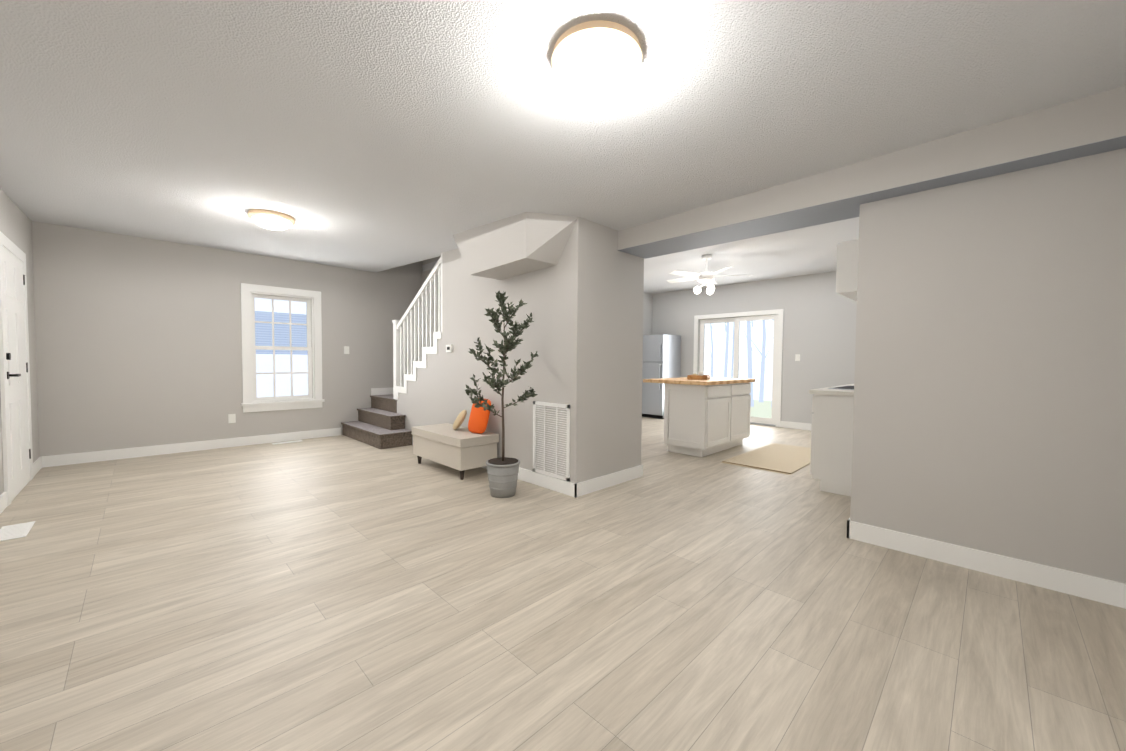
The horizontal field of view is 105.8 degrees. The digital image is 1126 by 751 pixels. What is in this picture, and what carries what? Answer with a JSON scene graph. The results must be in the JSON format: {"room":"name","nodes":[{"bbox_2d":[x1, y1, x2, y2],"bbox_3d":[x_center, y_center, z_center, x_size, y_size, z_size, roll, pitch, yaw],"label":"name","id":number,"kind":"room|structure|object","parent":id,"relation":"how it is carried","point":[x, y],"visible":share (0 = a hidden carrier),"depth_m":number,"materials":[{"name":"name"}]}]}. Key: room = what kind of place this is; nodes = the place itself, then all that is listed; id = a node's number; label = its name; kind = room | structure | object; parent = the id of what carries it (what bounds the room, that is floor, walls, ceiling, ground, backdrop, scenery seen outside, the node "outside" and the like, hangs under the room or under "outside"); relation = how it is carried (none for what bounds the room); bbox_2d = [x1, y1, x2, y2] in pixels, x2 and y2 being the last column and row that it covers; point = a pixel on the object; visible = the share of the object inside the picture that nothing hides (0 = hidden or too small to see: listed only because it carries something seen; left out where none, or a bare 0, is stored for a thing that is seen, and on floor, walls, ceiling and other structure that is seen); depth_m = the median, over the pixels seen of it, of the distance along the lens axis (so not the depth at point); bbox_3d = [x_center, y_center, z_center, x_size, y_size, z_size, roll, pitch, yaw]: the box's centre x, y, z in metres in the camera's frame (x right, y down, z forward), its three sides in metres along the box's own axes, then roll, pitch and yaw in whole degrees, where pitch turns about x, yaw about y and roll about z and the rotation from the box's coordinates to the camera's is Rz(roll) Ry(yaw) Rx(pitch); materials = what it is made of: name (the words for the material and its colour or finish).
{"room":"living room","nodes":[
{"label":"living room","id":0,"kind":"room"},
{"bbox_2d":[0,189,39,494],"bbox_3d":[-2.852,-0.308,1.692,0.140,2.750,7.700,-1,3,-45],"label":"wall","id":1,"kind":"structure","parent":0,"point":[15,225],"depth_m":4.13,"materials":[{"name":"grey paint"}]},
{"bbox_2d":[0,492,6,513],"bbox_3d":[-2.237,1.031,1.216,0.014,0.115,5.800,-1,3,-45],"label":"baseboard","id":2,"kind":"structure","parent":1,"relation":"attached to","point":[3,497],"depth_m":3.18,"materials":[{"name":"white wood"}]},
{"bbox_2d":[0,231,32,505],"bbox_3d":[-4.612,-0.062,3.620,0.065,2.098,1.060,-1,3,-45],"label":"front door","id":3,"kind":"structure","parent":1,"relation":"in","point":[16,410],"depth_m":3.52,"materials":[{"name":"white wood"}]},
{"bbox_2d":[33,456,43,476],"bbox_3d":[-5.189,0.908,4.187,0.014,0.115,0.580,-1,3,-45],"label":"baseboard","id":4,"kind":"structure","parent":1,"relation":"attached to","point":[38,464],"depth_m":4.27,"materials":[{"name":"white wood"}]},
{"bbox_2d":[32,221,421,456],"bbox_3d":[-3.989,-0.458,5.887,4.440,2.750,0.140,-1,3,-45],"label":"wall","id":5,"kind":"structure","parent":0,"point":[138,341],"depth_m":5.09,"materials":[{"name":"grey paint"}]},
{"bbox_2d":[44,428,340,466],"bbox_3d":[-4.393,0.873,5.431,2.895,0.115,0.014,-1,3,-45],"label":"baseboard","id":6,"kind":"structure","parent":5,"relation":"attached to","point":[105,455],"depth_m":5.16,"materials":[{"name":"white wood"}]},
{"bbox_2d":[228,414,235,422],"bbox_3d":[-4.291,0.558,5.522,0.074,0.116,0.009,-1,3,-45],"label":"outlet","id":7,"kind":"object","parent":5,"relation":"attached to","point":[231,418],"visible":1,"depth_m":5.52,"materials":[{"name":"white plastic"}]},
{"bbox_2d":[241,283,324,412],"bbox_3d":[-3.903,-0.369,5.938,0.980,1.690,0.191,-1,3,-45],"label":"living room window","id":8,"kind":"structure","parent":5,"relation":"in","point":[311,399],"depth_m":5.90,"materials":[{"name":"white"}]},
{"bbox_2d":[344,346,348,353],"bbox_3d":[-3.290,-0.387,6.477,0.074,0.116,0.010,-1,3,-45],"label":"light switch","id":9,"kind":"object","parent":5,"relation":"attached to","point":[346,349],"visible":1,"depth_m":6.47,"materials":[{"name":"white plastic"}]},
{"bbox_2d":[371,387,392,394],"bbox_3d":[-2.738,0.250,7.047,0.845,0.113,0.010,-1,3,-45],"label":"baseboard","id":10,"kind":"structure","parent":5,"relation":"attached to","point":[374,391],"depth_m":6.86,"materials":[{"name":"white wood"}]},
{"bbox_2d":[421,269,437,346],"bbox_3d":[-0.857,-0.381,5.814,0.100,2.650,4.380,-1,3,-45],"label":"wall","id":11,"kind":"structure","parent":0,"point":[424,275],"depth_m":7.12,"materials":[{"name":"grey paint"}]},
{"bbox_2d":[397,217,584,482],"bbox_3d":[-1.149,-1.498,5.486,0.988,4.900,4.592,-1,3,-45],"label":"wall","id":12,"kind":"structure","parent":0,"point":[552,335],"depth_m":4.15,"materials":[{"name":"grey paint"}]},
{"bbox_2d":[392,253,441,398],"bbox_3d":[-1.916,-0.568,5.655,0.112,1.852,1.425,-1,3,-45],"label":"stair railing","id":13,"kind":"object","parent":12,"relation":"on","point":[400,356],"visible":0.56,"depth_m":5.70,"materials":[{"name":"white wood"}]},
{"bbox_2d":[395,332,441,399],"bbox_3d":[-1.933,-0.093,5.617,0.012,0.912,1.300,-1,3,-45],"label":"trim","id":14,"kind":"structure","parent":12,"relation":"attached to","point":[423,363],"depth_m":5.54,"materials":[{"name":"white wood"}]},
{"bbox_2d":[446,345,452,351],"bbox_3d":[-1.337,-0.317,5.001,0.026,0.090,0.120,-1,3,-45],"label":"thermostat","id":15,"kind":"object","parent":12,"relation":"attached to","point":[449,348],"visible":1,"depth_m":4.97,"materials":[{"name":"white plastic"}]},
{"bbox_2d":[482,466,579,497],"bbox_3d":[-0.951,0.926,4.654,0.014,0.115,3.019,-1,3,-45],"label":"baseboard","id":16,"kind":"structure","parent":12,"relation":"attached to","point":[552,483],"depth_m":3.81,"materials":[{"name":"white wood"}]},
{"bbox_2d":[533,401,569,480],"bbox_3d":[-0.111,0.571,3.795,0.014,0.655,0.470,-1,3,-45],"label":"air vent","id":17,"kind":"object","parent":12,"relation":"in","point":[551,439],"visible":1,"depth_m":3.78,"materials":[{"name":"white metal"}]},
{"bbox_2d":[453,212,577,279],"bbox_3d":[-0.581,-1.348,3.985,0.350,0.790,1.646,-1,3,-45],"label":"soffit","id":18,"kind":"structure","parent":0,"point":[518,244],"depth_m":3.64,"materials":[{"name":"grey paint"}]},
{"bbox_2d":[0,417,1125,750],"bbox_3d":[0.327,1.045,4.905,9.650,0.120,8.220,-1,3,-45],"label":"floor","id":19,"kind":"structure","parent":0,"point":[334,593],"depth_m":1.88,"materials":[{"name":"wood"}]},
{"bbox_2d":[0,521,34,540],"bbox_3d":[-3.598,1.020,2.790,0.140,0.008,0.350,-1,3,-45],"label":"floor vent","id":20,"kind":"object","parent":19,"relation":"in","point":[14,531],"visible":1,"depth_m":2.79,"materials":[{"name":"white metal"}]},
{"bbox_2d":[271,440,301,444],"bbox_3d":[-3.788,0.916,5.854,0.350,0.008,0.110,-1,3,-45],"label":"floor vent","id":21,"kind":"object","parent":19,"relation":"in","point":[287,442],"visible":1,"depth_m":5.82,"materials":[{"name":"white metal"}]},
{"bbox_2d":[341,394,412,448],"bbox_3d":[-1.677,-0.157,5.649,1.296,2.200,3.465,-1,3,-45],"label":"stairs","id":22,"kind":"structure","parent":19,"relation":"on","point":[379,423],"depth_m":5.92,"materials":[{"name":"carpet"}]},
{"bbox_2d":[411,423,498,479],"bbox_3d":[-1.166,0.783,4.526,0.451,0.405,1.026,-1,3,-45],"label":"bench","id":23,"kind":"object","parent":19,"relation":"on","point":[461,449],"visible":0.98,"depth_m":4.25,"materials":[{"name":"beige fabric"}]},
{"bbox_2d":[453,410,466,429],"bbox_3d":[-1.102,0.472,4.548,0.178,0.208,0.227,-1,3,-45],"label":"pillow","id":24,"kind":"object","parent":23,"relation":"on","point":[460,418],"visible":1,"depth_m":4.46,"materials":[{"name":"beige fabric"}]},
{"bbox_2d":[468,398,490,433],"bbox_3d":[-0.854,0.412,4.354,0.155,0.346,0.271,-1,3,-45],"label":"pillow","id":25,"kind":"object","parent":23,"relation":"on","point":[478,420],"visible":0.75,"depth_m":4.29,"materials":[{"name":"orange fabric"}]},
{"bbox_2d":[464,291,537,497],"bbox_3d":[-0.495,0.150,3.584,0.492,1.745,0.665,-1,3,-45],"label":"tree","id":26,"kind":"object","parent":19,"relation":"on","point":[502,471],"visible":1,"depth_m":3.56,"materials":[{"name":"green plant"}]},
{"bbox_2d":[642,334,680,418],"bbox_3d":[1.964,0.012,8.941,0.725,1.700,0.700,-1,3,-45],"label":"fridge","id":27,"kind":"object","parent":19,"relation":"on","point":[661,355],"visible":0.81,"depth_m":8.64,"materials":[{"name":"silver metal"}]},
{"bbox_2d":[664,381,754,456],"bbox_3d":[1.958,0.532,5.689,1.312,0.878,0.576,-1,3,-45],"label":"kitchen island","id":28,"kind":"object","parent":19,"relation":"on","point":[703,418],"depth_m":5.30,"materials":[{"name":"white wood"}]},
{"bbox_2d":[643,377,754,384],"bbox_3d":[1.869,0.069,5.776,1.420,0.043,0.900,-1,3,-45],"label":"island countertop","id":29,"kind":"structure","parent":28,"relation":"on","point":[683,380],"depth_m":5.36,"materials":[{"name":"brown wood"}]},
{"bbox_2d":[687,372,709,379],"bbox_3d":[1.798,-0.001,5.632,0.240,0.100,0.360,1,2,25],"label":"tray","id":30,"kind":"object","parent":29,"relation":"on","point":[699,376],"visible":1,"depth_m":5.49,"materials":[{"name":"brown wood"}]},
{"bbox_2d":[721,443,810,474],"bbox_3d":[2.662,0.987,5.213,1.700,0.010,0.730,-1,3,-45],"label":"kitchen rug","id":31,"kind":"object","parent":19,"relation":"on","point":[782,458],"visible":0.85,"depth_m":5.04,"materials":[{"name":"beige fabric"}]},
{"bbox_2d":[809,388,853,496],"bbox_3d":[2.629,0.604,3.888,0.540,0.865,0.517,-1,3,-45],"label":"base cabinet","id":32,"kind":"object","parent":19,"relation":"on","point":[831,440],"depth_m":3.76,"materials":[{"name":"white wood"}]},
{"bbox_2d":[829,388,853,391],"bbox_3d":[3.008,0.595,4.264,0.530,0.865,0.517,-1,3,-45],"label":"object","id":33,"kind":"object","parent":19,"relation":"on","point":[830,389],"depth_m":3.83,"materials":[{"name":"white"}]},
{"bbox_2d":[0,0,1125,293],"bbox_3d":[0.347,-1.569,4.818,9.650,0.430,8.220,-1,3,-45],"label":"ceiling","id":34,"kind":"structure","parent":0,"point":[370,134],"depth_m":2.05,"materials":[{"name":"white paint"}]},
{"bbox_2d":[247,209,294,229],"bbox_3d":[-2.610,-1.374,3.820,0.356,0.115,0.356,-1,3,-45],"label":"ceiling light","id":35,"kind":"object","parent":34,"relation":"attached to","point":[270,219],"visible":1,"depth_m":3.73,"materials":[{"name":"white glass"}]},
{"bbox_2d":[551,20,641,95],"bbox_3d":[0.132,-1.210,1.686,0.356,0.115,0.356,-1,3,-45],"label":"ceiling light","id":36,"kind":"object","parent":34,"relation":"attached to","point":[596,57],"visible":1,"depth_m":1.60,"materials":[{"name":"white glass"}]},
{"bbox_2d":[666,254,750,294],"bbox_3d":[1.997,-1.421,6.037,1.197,0.539,1.144,-1,3,-45],"label":"kitchen ceiling fan","id":37,"kind":"object","parent":34,"relation":"hanging from","point":[706,277],"visible":1,"depth_m":5.94,"materials":[{"name":"white metal"}]},
{"bbox_2d":[583,219,643,480],"bbox_3d":[0.449,-0.308,3.956,0.865,2.650,0.100,-1,3,-45],"label":"wall","id":38,"kind":"structure","parent":0,"point":[613,345],"depth_m":3.88,"materials":[{"name":"grey paint"}]},
{"bbox_2d":[580,465,642,495],"bbox_3d":[0.449,0.961,3.928,0.930,0.115,0.014,-1,3,-45],"label":"baseboard","id":39,"kind":"structure","parent":38,"relation":"attached to","point":[602,482],"depth_m":3.90,"materials":[{"name":"white wood"}]},
{"bbox_2d":[643,292,652,334],"bbox_3d":[0.314,-0.443,7.933,4.550,2.650,0.140,-1,3,-45],"label":"wall","id":40,"kind":"structure","parent":0,"point":[647,311],"depth_m":9.33,"materials":[{"name":"grey paint"}]},
{"bbox_2d":[652,271,856,423],"bbox_3d":[3.683,-0.414,7.868,0.140,2.650,4.980,-1,3,-45],"label":"wall","id":41,"kind":"structure","parent":0,"point":[819,324],"depth_m":7.40,"materials":[{"name":"grey paint"}]},
{"bbox_2d":[693,309,783,426],"bbox_3d":[3.336,-0.153,8.211,0.160,2.099,1.700,-1,3,-45],"label":"slider","id":42,"kind":"object","parent":41,"relation":"in","point":[775,418],"visible":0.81,"depth_m":7.89,"materials":[{"name":"white"}]},
{"bbox_2d":[780,421,811,430],"bbox_3d":[4.584,0.894,6.885,0.014,0.115,2.000,-1,3,-45],"label":"baseboard","id":43,"kind":"structure","parent":41,"relation":"attached to","point":[803,426],"depth_m":7.41,"materials":[{"name":"white wood"}]},
{"bbox_2d":[795,354,799,360],"bbox_3d":[4.065,-0.309,7.378,0.010,0.116,0.074,-1,3,-45],"label":"light switch","id":44,"kind":"object","parent":41,"relation":"attached to","point":[797,357],"visible":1,"depth_m":7.38,"materials":[{"name":"white plastic"}]},
{"bbox_2d":[618,86,1125,258],"bbox_3d":[1.694,-1.350,3.005,0.440,0.485,2.940,-1,3,-45],"label":"header beam","id":45,"kind":"structure","parent":0,"point":[1094,124],"depth_m":2.46,"materials":[{"name":"grey paint"}]},
{"bbox_2d":[850,148,1125,583],"bbox_3d":[2.382,-0.239,2.353,0.120,2.650,1.260,-1,3,-45],"label":"wall","id":46,"kind":"structure","parent":0,"point":[989,412],"depth_m":2.29,"materials":[{"name":"grey paint"}]},
{"bbox_2d":[847,518,1119,606],"bbox_3d":[2.271,1.026,2.425,0.044,0.115,1.104,-1,3,-45],"label":"baseboard","id":47,"kind":"structure","parent":46,"relation":"attached to","point":[1101,590],"depth_m":2.32,"materials":[{"name":"white wood"}]},
{"bbox_2d":[1120,582,1125,608],"bbox_3d":[1.243,1.079,0.596,4.020,0.115,0.014,-1,3,-45],"label":"baseboard","id":48,"kind":"structure","parent":46,"relation":"attached to","point":[1122,585],"depth_m":2.01,"materials":[{"name":"white"}]},
{"bbox_3d":[3.734,-0.300,4.497,4.820,2.650,0.120,-1,3,-45],"label":"wall","id":49,"kind":"structure","parent":0,"visible":0},
{"bbox_2d":[836,239,858,301],"bbox_3d":[2.661,-0.924,3.735,0.546,0.430,0.341,-1,3,-45],"label":"upper cabinet","id":50,"kind":"object","parent":49,"relation":"attached to","point":[847,269],"visible":0.31,"depth_m":3.60,"materials":[{"name":"white"}]},
{"label":"outside","id":51,"kind":"structure","parent":0,"visible":0},
{"bbox_2d":[704,320,773,417],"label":"sliding glass door","id":52,"kind":"structure","parent":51,"point":[759,396],"depth_m":13.65,"materials":[{"name":"clear glass"}]}
]}

